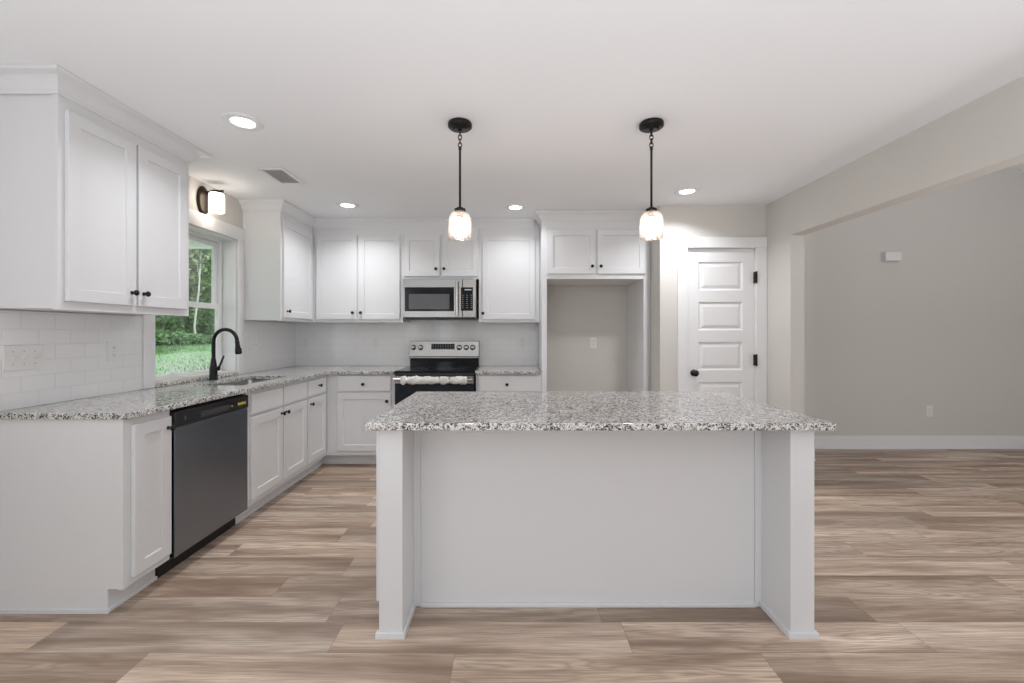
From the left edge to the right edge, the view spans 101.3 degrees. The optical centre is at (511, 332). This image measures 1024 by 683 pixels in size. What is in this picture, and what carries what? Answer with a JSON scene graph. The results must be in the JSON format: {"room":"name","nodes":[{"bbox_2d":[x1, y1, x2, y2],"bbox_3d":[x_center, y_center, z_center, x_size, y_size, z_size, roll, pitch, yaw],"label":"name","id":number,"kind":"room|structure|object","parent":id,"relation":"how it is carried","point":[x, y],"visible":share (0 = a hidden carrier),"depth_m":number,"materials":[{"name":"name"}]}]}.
{"room":"kitchen","nodes":[
{"label":"kitchen","id":0,"kind":"room"},
{"bbox_2d":[0,176,294,383],"bbox_3d":[-2.465,0.020,0.888,0.160,2.520,7.776,0,0,0],"label":"wall","id":1,"kind":"structure","parent":0,"point":[233,215],"depth_m":3.38,"materials":[{"name":"white paint"}]},
{"bbox_2d":[0,310,141,410],"bbox_3d":[-2.380,0.131,2.302,0.008,0.470,0.794,0,0,0],"label":"backsplash","id":2,"kind":"structure","parent":1,"relation":"attached to","point":[75,364],"depth_m":2.25,"materials":[{"name":"tile"}]},
{"bbox_2d":[3,345,42,371],"bbox_3d":[-2.367,0.122,2.040,0.018,0.120,0.164,0,0,0],"label":"light switch","id":3,"kind":"object","parent":2,"relation":"attached to","point":[16,357],"visible":1,"depth_m":2.03,"materials":[{"name":"white plastic"}]},
{"bbox_2d":[107,341,118,361],"bbox_3d":[-2.372,0.112,2.500,0.008,0.120,0.072,0,0,0],"label":"wall outlet","id":4,"kind":"object","parent":2,"relation":"attached to","point":[112,346],"visible":1,"depth_m":2.49,"materials":[{"name":"white plastic"}]},
{"bbox_2d":[0,94,188,315],"bbox_3d":[-2.190,-0.631,2.279,0.388,1.054,0.767,0,0,0],"label":"upper cabinet","id":5,"kind":"object","parent":1,"relation":"attached to","point":[94,214],"visible":0.94,"depth_m":2.01,"materials":[{"name":"white paint"}]},
{"bbox_2d":[0,64,210,162],"bbox_3d":[-2.175,-1.117,2.279,0.418,0.084,0.930,0,0,0],"label":"crown molding","id":6,"kind":"structure","parent":1,"relation":"attached to","point":[14,78],"depth_m":2.00,"materials":[{"name":"white paint"}]},
{"bbox_2d":[141,208,244,388],"bbox_3d":[-2.454,-0.272,3.204,0.185,1.276,1.027,0,0,0],"label":"window","id":7,"kind":"structure","parent":1,"relation":"in","point":[223,249],"depth_m":3.59,"materials":[{"name":"white paint"}]},
{"bbox_2d":[155,372,238,387],"bbox_3d":[-2.426,0.355,3.211,0.126,0.022,0.845,0,0,0],"label":"window sill slab","id":8,"kind":"structure","parent":1,"relation":"attached to","point":[235,373],"depth_m":3.08,"materials":[{"name":"stone"}]},
{"bbox_2d":[196,186,224,214],"bbox_3d":[-2.307,-1.015,3.235,0.154,0.224,0.124,0,0,0],"label":"wall sconce","id":9,"kind":"object","parent":1,"relation":"attached to","point":[213,201],"visible":1,"depth_m":3.21,"materials":[{"name":"white glass"}]},
{"bbox_2d":[244,321,295,373],"bbox_3d":[-2.380,0.131,4.167,0.008,0.468,0.898,0,0,0],"label":"backsplash","id":10,"kind":"structure","parent":1,"relation":"attached to","point":[276,340],"depth_m":4.12,"materials":[{"name":"tile"}]},
{"bbox_2d":[250,338,257,351],"bbox_3d":[-2.367,0.115,3.860,0.018,0.120,0.118,0,0,0],"label":"light switch","id":11,"kind":"object","parent":10,"relation":"attached to","point":[253,342],"visible":1,"depth_m":3.86,"materials":[{"name":"white plastic"}]},
{"bbox_2d":[243,211,312,321],"bbox_3d":[-2.190,-0.631,4.171,0.388,1.054,0.908,0,0,0],"label":"upper cabinet","id":12,"kind":"object","parent":1,"relation":"attached to","point":[278,247],"visible":0.73,"depth_m":3.72,"materials":[{"name":"white paint"}]},
{"bbox_2d":[238,199,648,227],"bbox_3d":[-0.520,-1.117,3.989,3.728,0.084,0.660,0,0,0],"label":"crown molding","id":13,"kind":"structure","parent":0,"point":[282,205],"depth_m":4.26,"materials":[{"name":"white paint"}]},
{"bbox_2d":[326,282,627,448],"bbox_3d":[-0.520,0.060,4.686,3.730,2.440,0.120,0,0,0],"label":"wall","id":14,"kind":"structure","parent":0,"point":[575,314],"depth_m":4.63,"materials":[{"name":"white paint"}]},
{"bbox_2d":[313,228,409,321],"bbox_3d":[-1.585,-0.631,4.447,0.925,1.054,0.357,0,0,0],"label":"upper cabinet","id":15,"kind":"object","parent":14,"relation":"attached to","point":[358,272],"visible":0.94,"depth_m":4.31,"materials":[{"name":"white paint"}]},
{"bbox_2d":[295,319,537,365],"bbox_3d":[-1.049,-0.077,4.621,2.670,0.886,0.008,0,0,0],"label":"backsplash","id":16,"kind":"structure","parent":14,"relation":"attached to","point":[330,343],"depth_m":4.62,"materials":[{"name":"tile"}]},
{"bbox_2d":[302,338,308,347],"bbox_3d":[-2.265,0.115,4.612,0.072,0.120,0.008,0,0,0],"label":"wall outlet","id":17,"kind":"object","parent":16,"relation":"attached to","point":[305,341],"visible":1,"depth_m":4.61,"materials":[{"name":"white plastic"}]},
{"bbox_2d":[403,228,478,281],"bbox_3d":[-0.731,-0.854,4.447,0.780,0.608,0.357,0,0,0],"label":"upper cabinet","id":18,"kind":"object","parent":14,"relation":"attached to","point":[428,253],"visible":0.84,"depth_m":4.31,"materials":[{"name":"white paint"}]},
{"bbox_2d":[403,279,478,319],"bbox_3d":[-0.731,-0.338,4.397,0.738,0.409,0.435,0,0,0],"label":"microwave oven","id":19,"kind":"object","parent":18,"relation":"attached to","point":[423,299],"visible":1,"depth_m":4.23,"materials":[{"name":"grey metal"}]},
{"bbox_2d":[479,220,539,321],"bbox_3d":[-0.029,-0.631,4.447,0.623,1.054,0.357,0,0,0],"label":"upper cabinet","id":20,"kind":"object","parent":14,"relation":"attached to","point":[509,258],"visible":0.83,"depth_m":4.31,"materials":[{"name":"white paint"}]},
{"bbox_2d":[590,337,596,347],"bbox_3d":[0.895,0.115,4.621,0.072,0.120,0.008,0,0,0],"label":"wall outlet","id":21,"kind":"object","parent":14,"relation":"attached to","point":[593,340],"visible":1,"depth_m":4.62,"materials":[{"name":"white plastic"}]},
{"bbox_2d":[0,0,1023,217],"bbox_3d":[2.257,-1.820,0.813,9.585,1.360,7.826,0,0,0],"label":"ceiling","id":22,"kind":"structure","parent":0,"point":[757,102],"depth_m":1.97,"materials":[{"name":"white paint"}]},
{"bbox_2d":[221,112,263,130],"bbox_3d":[-1.478,-1.155,2.307,0.202,0.010,0.202,0,0,0],"label":"recessed light","id":23,"kind":"object","parent":22,"relation":"in","point":[242,121],"visible":1,"depth_m":2.30,"materials":[{"name":"white paint"}]},
{"bbox_2d":[256,168,305,184],"bbox_3d":[-1.705,-1.156,3.114,0.200,0.008,0.317,0,0,0],"label":"ceiling vent","id":24,"kind":"object","parent":22,"relation":"in","point":[282,176],"visible":1,"depth_m":3.11,"materials":[{"name":"white metal"}]},
{"bbox_2d":[336,202,358,208],"bbox_3d":[-1.495,-1.155,3.820,0.202,0.010,0.202,0,0,0],"label":"recessed light","id":25,"kind":"object","parent":22,"relation":"in","point":[348,205],"visible":1,"depth_m":3.81,"materials":[{"name":"white paint"}]},
{"bbox_2d":[448,117,471,240],"bbox_3d":[-0.288,-0.840,2.326,0.132,0.639,0.132,0,0,0],"label":"pendant light","id":26,"kind":"object","parent":22,"relation":"hanging from","point":[459,125],"visible":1,"depth_m":2.31,"materials":[{"name":"white glass"}]},
{"bbox_2d":[454,207,465,217],"bbox_3d":[-0.288,-0.663,2.326,0.062,0.057,0.062,0,0,0],"label":"socket","id":27,"kind":"object","parent":26,"relation":"attached to","point":[458,210],"depth_m":2.30,"materials":[{"name":"black"}]},
{"bbox_2d":[505,204,525,210],"bbox_3d":[0.032,-1.155,3.880,0.202,0.010,0.202,0,0,0],"label":"recessed light","id":28,"kind":"object","parent":22,"relation":"in","point":[513,207],"visible":1,"depth_m":3.87,"materials":[{"name":"white paint"}]},
{"bbox_2d":[639,117,663,240],"bbox_3d":[0.772,-0.840,2.326,0.132,0.639,0.132,0,0,0],"label":"pendant light","id":29,"kind":"object","parent":22,"relation":"hanging from","point":[650,125],"visible":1,"depth_m":2.31,"materials":[{"name":"white glass"}]},
{"bbox_2d":[646,207,656,217],"bbox_3d":[0.772,-0.663,2.326,0.062,0.057,0.062,0,0,0],"label":"socket","id":30,"kind":"object","parent":29,"relation":"attached to","point":[650,210],"depth_m":2.30,"materials":[{"name":"black"}]},
{"bbox_2d":[674,187,700,195],"bbox_3d":[1.434,-1.155,3.440,0.202,0.010,0.202,0,0,0],"label":"recessed light","id":31,"kind":"object","parent":22,"relation":"in","point":[684,191],"visible":1,"depth_m":3.43,"materials":[{"name":"white paint"}]},
{"bbox_2d":[0,449,1023,682],"bbox_3d":[2.300,1.340,0.813,9.700,0.120,7.926,0,0,0],"label":"floor","id":32,"kind":"structure","parent":0,"point":[919,553],"depth_m":1.89,"materials":[{"name":"brown wood"}]},
{"bbox_2d":[0,410,175,613],"bbox_3d":[-2.054,0.839,2.043,0.661,0.883,0.269,0,0,0],"label":"base cabinet","id":33,"kind":"object","parent":32,"relation":"on","point":[86,505],"visible":0.96,"depth_m":1.92,"materials":[{"name":"white paint"}]},
{"bbox_2d":[0,366,407,419],"bbox_3d":[-1.750,0.381,3.265,1.269,0.030,2.720,0,0,0],"label":"countertop","id":34,"kind":"structure","parent":33,"relation":"on","point":[143,402],"depth_m":2.40,"materials":[{"name":"stone"}]},
{"bbox_2d":[209,328,241,379],"bbox_3d":[-2.204,0.165,3.229,0.261,0.402,0.062,0,0,6],"label":"tap","id":35,"kind":"object","parent":34,"relation":"on","point":[213,369],"visible":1,"depth_m":3.22,"materials":[{"name":"black metal"}]},
{"bbox_2d":[215,379,271,385],"bbox_3d":[-2.045,0.491,3.220,0.380,0.186,0.680,0,0,0],"label":"sink","id":36,"kind":"object","parent":34,"relation":"in","point":[244,382],"visible":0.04,"depth_m":3.46,"materials":[{"name":"silver metal"}]},
{"bbox_2d":[155,394,247,578],"bbox_3d":[-2.033,0.844,2.490,0.568,0.872,0.615,0,0,0],"label":"dishwasher","id":37,"kind":"object","parent":32,"relation":"on","point":[210,438],"visible":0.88,"depth_m":2.42,"materials":[{"name":"grey metal"}]},
{"bbox_2d":[235,379,306,523],"bbox_3d":[-2.054,0.839,3.206,0.661,0.883,0.812,0,0,0],"label":"base cabinet","id":38,"kind":"object","parent":32,"relation":"on","point":[277,415],"visible":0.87,"depth_m":3.13,"materials":[{"name":"white paint"}]},
{"bbox_2d":[249,375,325,480],"bbox_3d":[-2.054,0.839,3.858,0.661,0.883,0.493,0,0,0],"label":"base cabinet","id":39,"kind":"object","parent":32,"relation":"on","point":[316,386],"visible":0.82,"depth_m":3.79,"materials":[{"name":"white paint"}]},
{"bbox_2d":[323,374,394,463],"bbox_3d":[-1.486,0.839,4.296,0.728,0.883,0.657,0,0,0],"label":"base cabinet","id":40,"kind":"object","parent":32,"relation":"on","point":[353,400],"visible":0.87,"depth_m":4.01,"materials":[{"name":"white paint"}]},
{"bbox_2d":[393,341,479,404],"bbox_3d":[-0.733,0.686,4.243,0.754,1.188,0.742,0,0,0],"label":"range","id":41,"kind":"object","parent":32,"relation":"on","point":[435,366],"visible":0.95,"depth_m":4.13,"materials":[{"name":"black metal"}]},
{"bbox_2d":[394,366,478,372],"bbox_3d":[-0.732,0.372,4.255,0.752,0.021,0.601,0,0,0],"label":"cooktop","id":42,"kind":"object","parent":41,"relation":"in","point":[410,369],"depth_m":4.11,"materials":[{"name":"black glass"}]},
{"bbox_2d":[476,374,541,391],"bbox_3d":[-0.032,0.839,4.296,0.629,0.883,0.657,0,0,0],"label":"base cabinet","id":43,"kind":"object","parent":32,"relation":"on","point":[484,382],"visible":0.23,"depth_m":4.00,"materials":[{"name":"white paint"}]},
{"bbox_2d":[475,366,540,373],"bbox_3d":[-0.037,0.381,4.300,0.624,0.030,0.650,0,0,0],"label":"countertop","id":44,"kind":"structure","parent":43,"relation":"on","point":[482,369],"depth_m":4.05,"materials":[{"name":"stone"}]},
{"bbox_2d":[538,221,649,391],"bbox_3d":[0.816,0.061,4.316,1.057,2.438,0.617,0,0,0],"label":"refrigerator surround","id":45,"kind":"object","parent":32,"relation":"on","point":[572,253],"visible":0.75,"depth_m":4.06,"materials":[{"name":"white paint"}]},
{"bbox_2d":[375,431,818,639],"bbox_3d":[0.353,0.839,2.154,1.854,0.883,0.812,0,0,0],"label":"kitchen island","id":46,"kind":"object","parent":32,"relation":"on","point":[465,519],"visible":0.77,"depth_m":1.97,"materials":[{"name":"white paint"}]},
{"bbox_2d":[365,392,835,430],"bbox_3d":[0.356,0.381,2.150,1.900,0.030,0.919,0,0,0],"label":"island countertop","id":47,"kind":"structure","parent":46,"relation":"on","point":[420,411],"depth_m":1.88,"materials":[{"name":"stone"}]},
{"bbox_2d":[650,216,655,391],"bbox_3d":[1.400,0.060,4.277,0.110,2.440,0.698,0,0,0],"label":"wall","id":48,"kind":"structure","parent":0,"point":[652,243],"depth_m":3.99,"materials":[{"name":"white paint"}]},
{"bbox_2d":[656,205,765,391],"bbox_3d":[1.827,0.060,3.873,0.965,2.440,0.110,0,0,0],"label":"wall","id":49,"kind":"structure","parent":0,"point":[679,220],"depth_m":3.82,"materials":[{"name":"white paint"}]},
{"bbox_2d":[677,237,766,403],"bbox_3d":[1.902,0.207,3.844,0.814,2.145,0.148,0,0,0],"label":"door","id":50,"kind":"structure","parent":49,"relation":"in","point":[722,281],"depth_m":3.83,"materials":[{"name":"white paint"}]},
{"bbox_2d":[804,232,812,416],"bbox_3d":[2.717,-0.670,4.413,0.585,3.900,0.426,0,0,0],"label":"wall","id":51,"kind":"structure","parent":0,"point":[808,238],"depth_m":4.20,"materials":[{"name":"white paint"}]},
{"bbox_2d":[766,76,1023,414],"bbox_3d":[2.368,-0.670,0.813,0.115,3.900,7.626,0,0,0],"label":"wall","id":52,"kind":"structure","parent":0,"point":[985,135],"depth_m":2.74,"materials":[{"name":"white paint"}]},
{"bbox_2d":[813,166,1023,435],"bbox_3d":[5.010,-0.670,4.686,3.980,3.900,0.120,0,0,0],"label":"wall","id":53,"kind":"structure","parent":0,"point":[941,326],"depth_m":4.63,"materials":[{"name":"white paint"}]},
{"bbox_2d":[881,252,901,261],"bbox_3d":[4.157,-0.830,4.601,0.185,0.110,0.050,0,0,0],"label":"door chime","id":54,"kind":"object","parent":53,"relation":"attached to","point":[885,256],"visible":1,"depth_m":4.58,"materials":[{"name":"white plastic"}]},
{"bbox_2d":[814,436,1023,448],"bbox_3d":[5.006,1.208,4.614,3.988,0.143,0.024,0,0,0],"label":"baseboard","id":55,"kind":"structure","parent":53,"relation":"attached to","point":[820,442],"depth_m":4.61,"materials":[{"name":"white paint"}]},
{"bbox_2d":[926,406,932,416],"bbox_3d":[4.592,0.867,4.621,0.072,0.120,0.008,0,0,0],"label":"wall outlet","id":56,"kind":"object","parent":53,"relation":"attached to","point":[929,409],"visible":1,"depth_m":4.62,"materials":[{"name":"white plastic"}]},
{"label":"outside","id":57,"kind":"structure","parent":0,"visible":0},
{"bbox_2d":[155,342,210,375],"bbox_3d":[-22.420,-0.016,20.800,39.600,3.149,57.600,0,0,0],"label":"ground","id":58,"kind":"structure","parent":57,"point":[173,356],"depth_m":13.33,"materials":[{"name":"green plant"}]},
{"bbox_2d":[155,315,165,333],"bbox_3d":[-16.524,-0.591,19.084,1.297,2.279,1.343,0,0,0],"label":"shrub","id":59,"kind":"object","parent":58,"relation":"on","point":[159,319],"visible":0.13,"depth_m":19.20,"materials":[{"name":"green plant"}]},
{"bbox_2d":[155,329,173,345],"bbox_3d":[-14.923,0.240,17.771,1.056,0.790,1.137,0,0,0],"label":"shrub","id":60,"kind":"object","parent":58,"relation":"on","point":[160,339],"visible":0.67,"depth_m":17.66,"materials":[{"name":"green plant"}]},
{"bbox_2d":[155,315,184,335],"bbox_3d":[-16.489,-0.472,20.224,1.256,2.005,1.308,0,0,-37],"label":"shrub","id":61,"kind":"object","parent":58,"relation":"on","point":[173,323],"visible":0.44,"depth_m":20.07,"materials":[{"name":"green plant"}]},
{"bbox_2d":[168,331,192,344],"bbox_3d":[-14.918,0.301,18.815,1.067,0.784,1.054,0,0,0],"label":"shrub","id":62,"kind":"object","parent":58,"relation":"on","point":[179,338],"visible":0.78,"depth_m":18.72,"materials":[{"name":"green plant"}]},
{"bbox_2d":[182,297,203,334],"bbox_3d":[-16.502,-0.605,21.315,1.343,2.438,1.324,0,0,0],"label":"shrub","id":63,"kind":"object","parent":58,"relation":"on","point":[189,320],"visible":0.38,"depth_m":21.23,"materials":[{"name":"green plant"}]},
{"bbox_2d":[189,249,201,301],"bbox_3d":[-18.120,-2.993,22.635,2.310,6.803,2.317,0,0,0],"label":"tree","id":64,"kind":"object","parent":58,"relation":"on","point":[192,281],"visible":0.02,"depth_m":22.93,"materials":[{"name":"green plant"}]},
{"bbox_2d":[188,332,209,344],"bbox_3d":[-14.878,0.310,19.810,1.147,0.682,1.071,0,0,0],"label":"shrub","id":65,"kind":"object","parent":58,"relation":"on","point":[199,338],"visible":0.69,"depth_m":19.68,"materials":[{"name":"green plant"}]},
{"bbox_2d":[189,249,209,332],"bbox_3d":[-15.505,-2.975,20.886,1.136,7.118,0.892,0,0,36],"label":"tree","id":66,"kind":"object","parent":58,"relation":"on","point":[198,251],"visible":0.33,"depth_m":20.85,"materials":[{"name":"grey plant"}]},
{"bbox_2d":[189,249,210,310],"bbox_3d":[-18.213,-3.249,24.855,2.334,7.314,2.266,0,0,0],"label":"tree","id":67,"kind":"object","parent":58,"relation":"on","point":[205,278],"visible":0.23,"depth_m":24.45,"materials":[{"name":"green plant"}]},
{"bbox_2d":[189,231,212,248],"bbox_3d":[-4.840,-0.152,2.560,4.560,2.937,7.120,0,0,0],"label":"porch roof","id":68,"kind":"structure","parent":58,"relation":"on","point":[192,244],"depth_m":6.00,"materials":[{"name":"white plastic"}]},
{"bbox_2d":[198,301,214,334],"bbox_3d":[-16.532,-0.573,22.546,1.329,2.242,1.318,0,0,0],"label":"shrub","id":69,"kind":"object","parent":58,"relation":"on","point":[208,325],"visible":0.44,"depth_m":22.38,"materials":[{"name":"green plant"}]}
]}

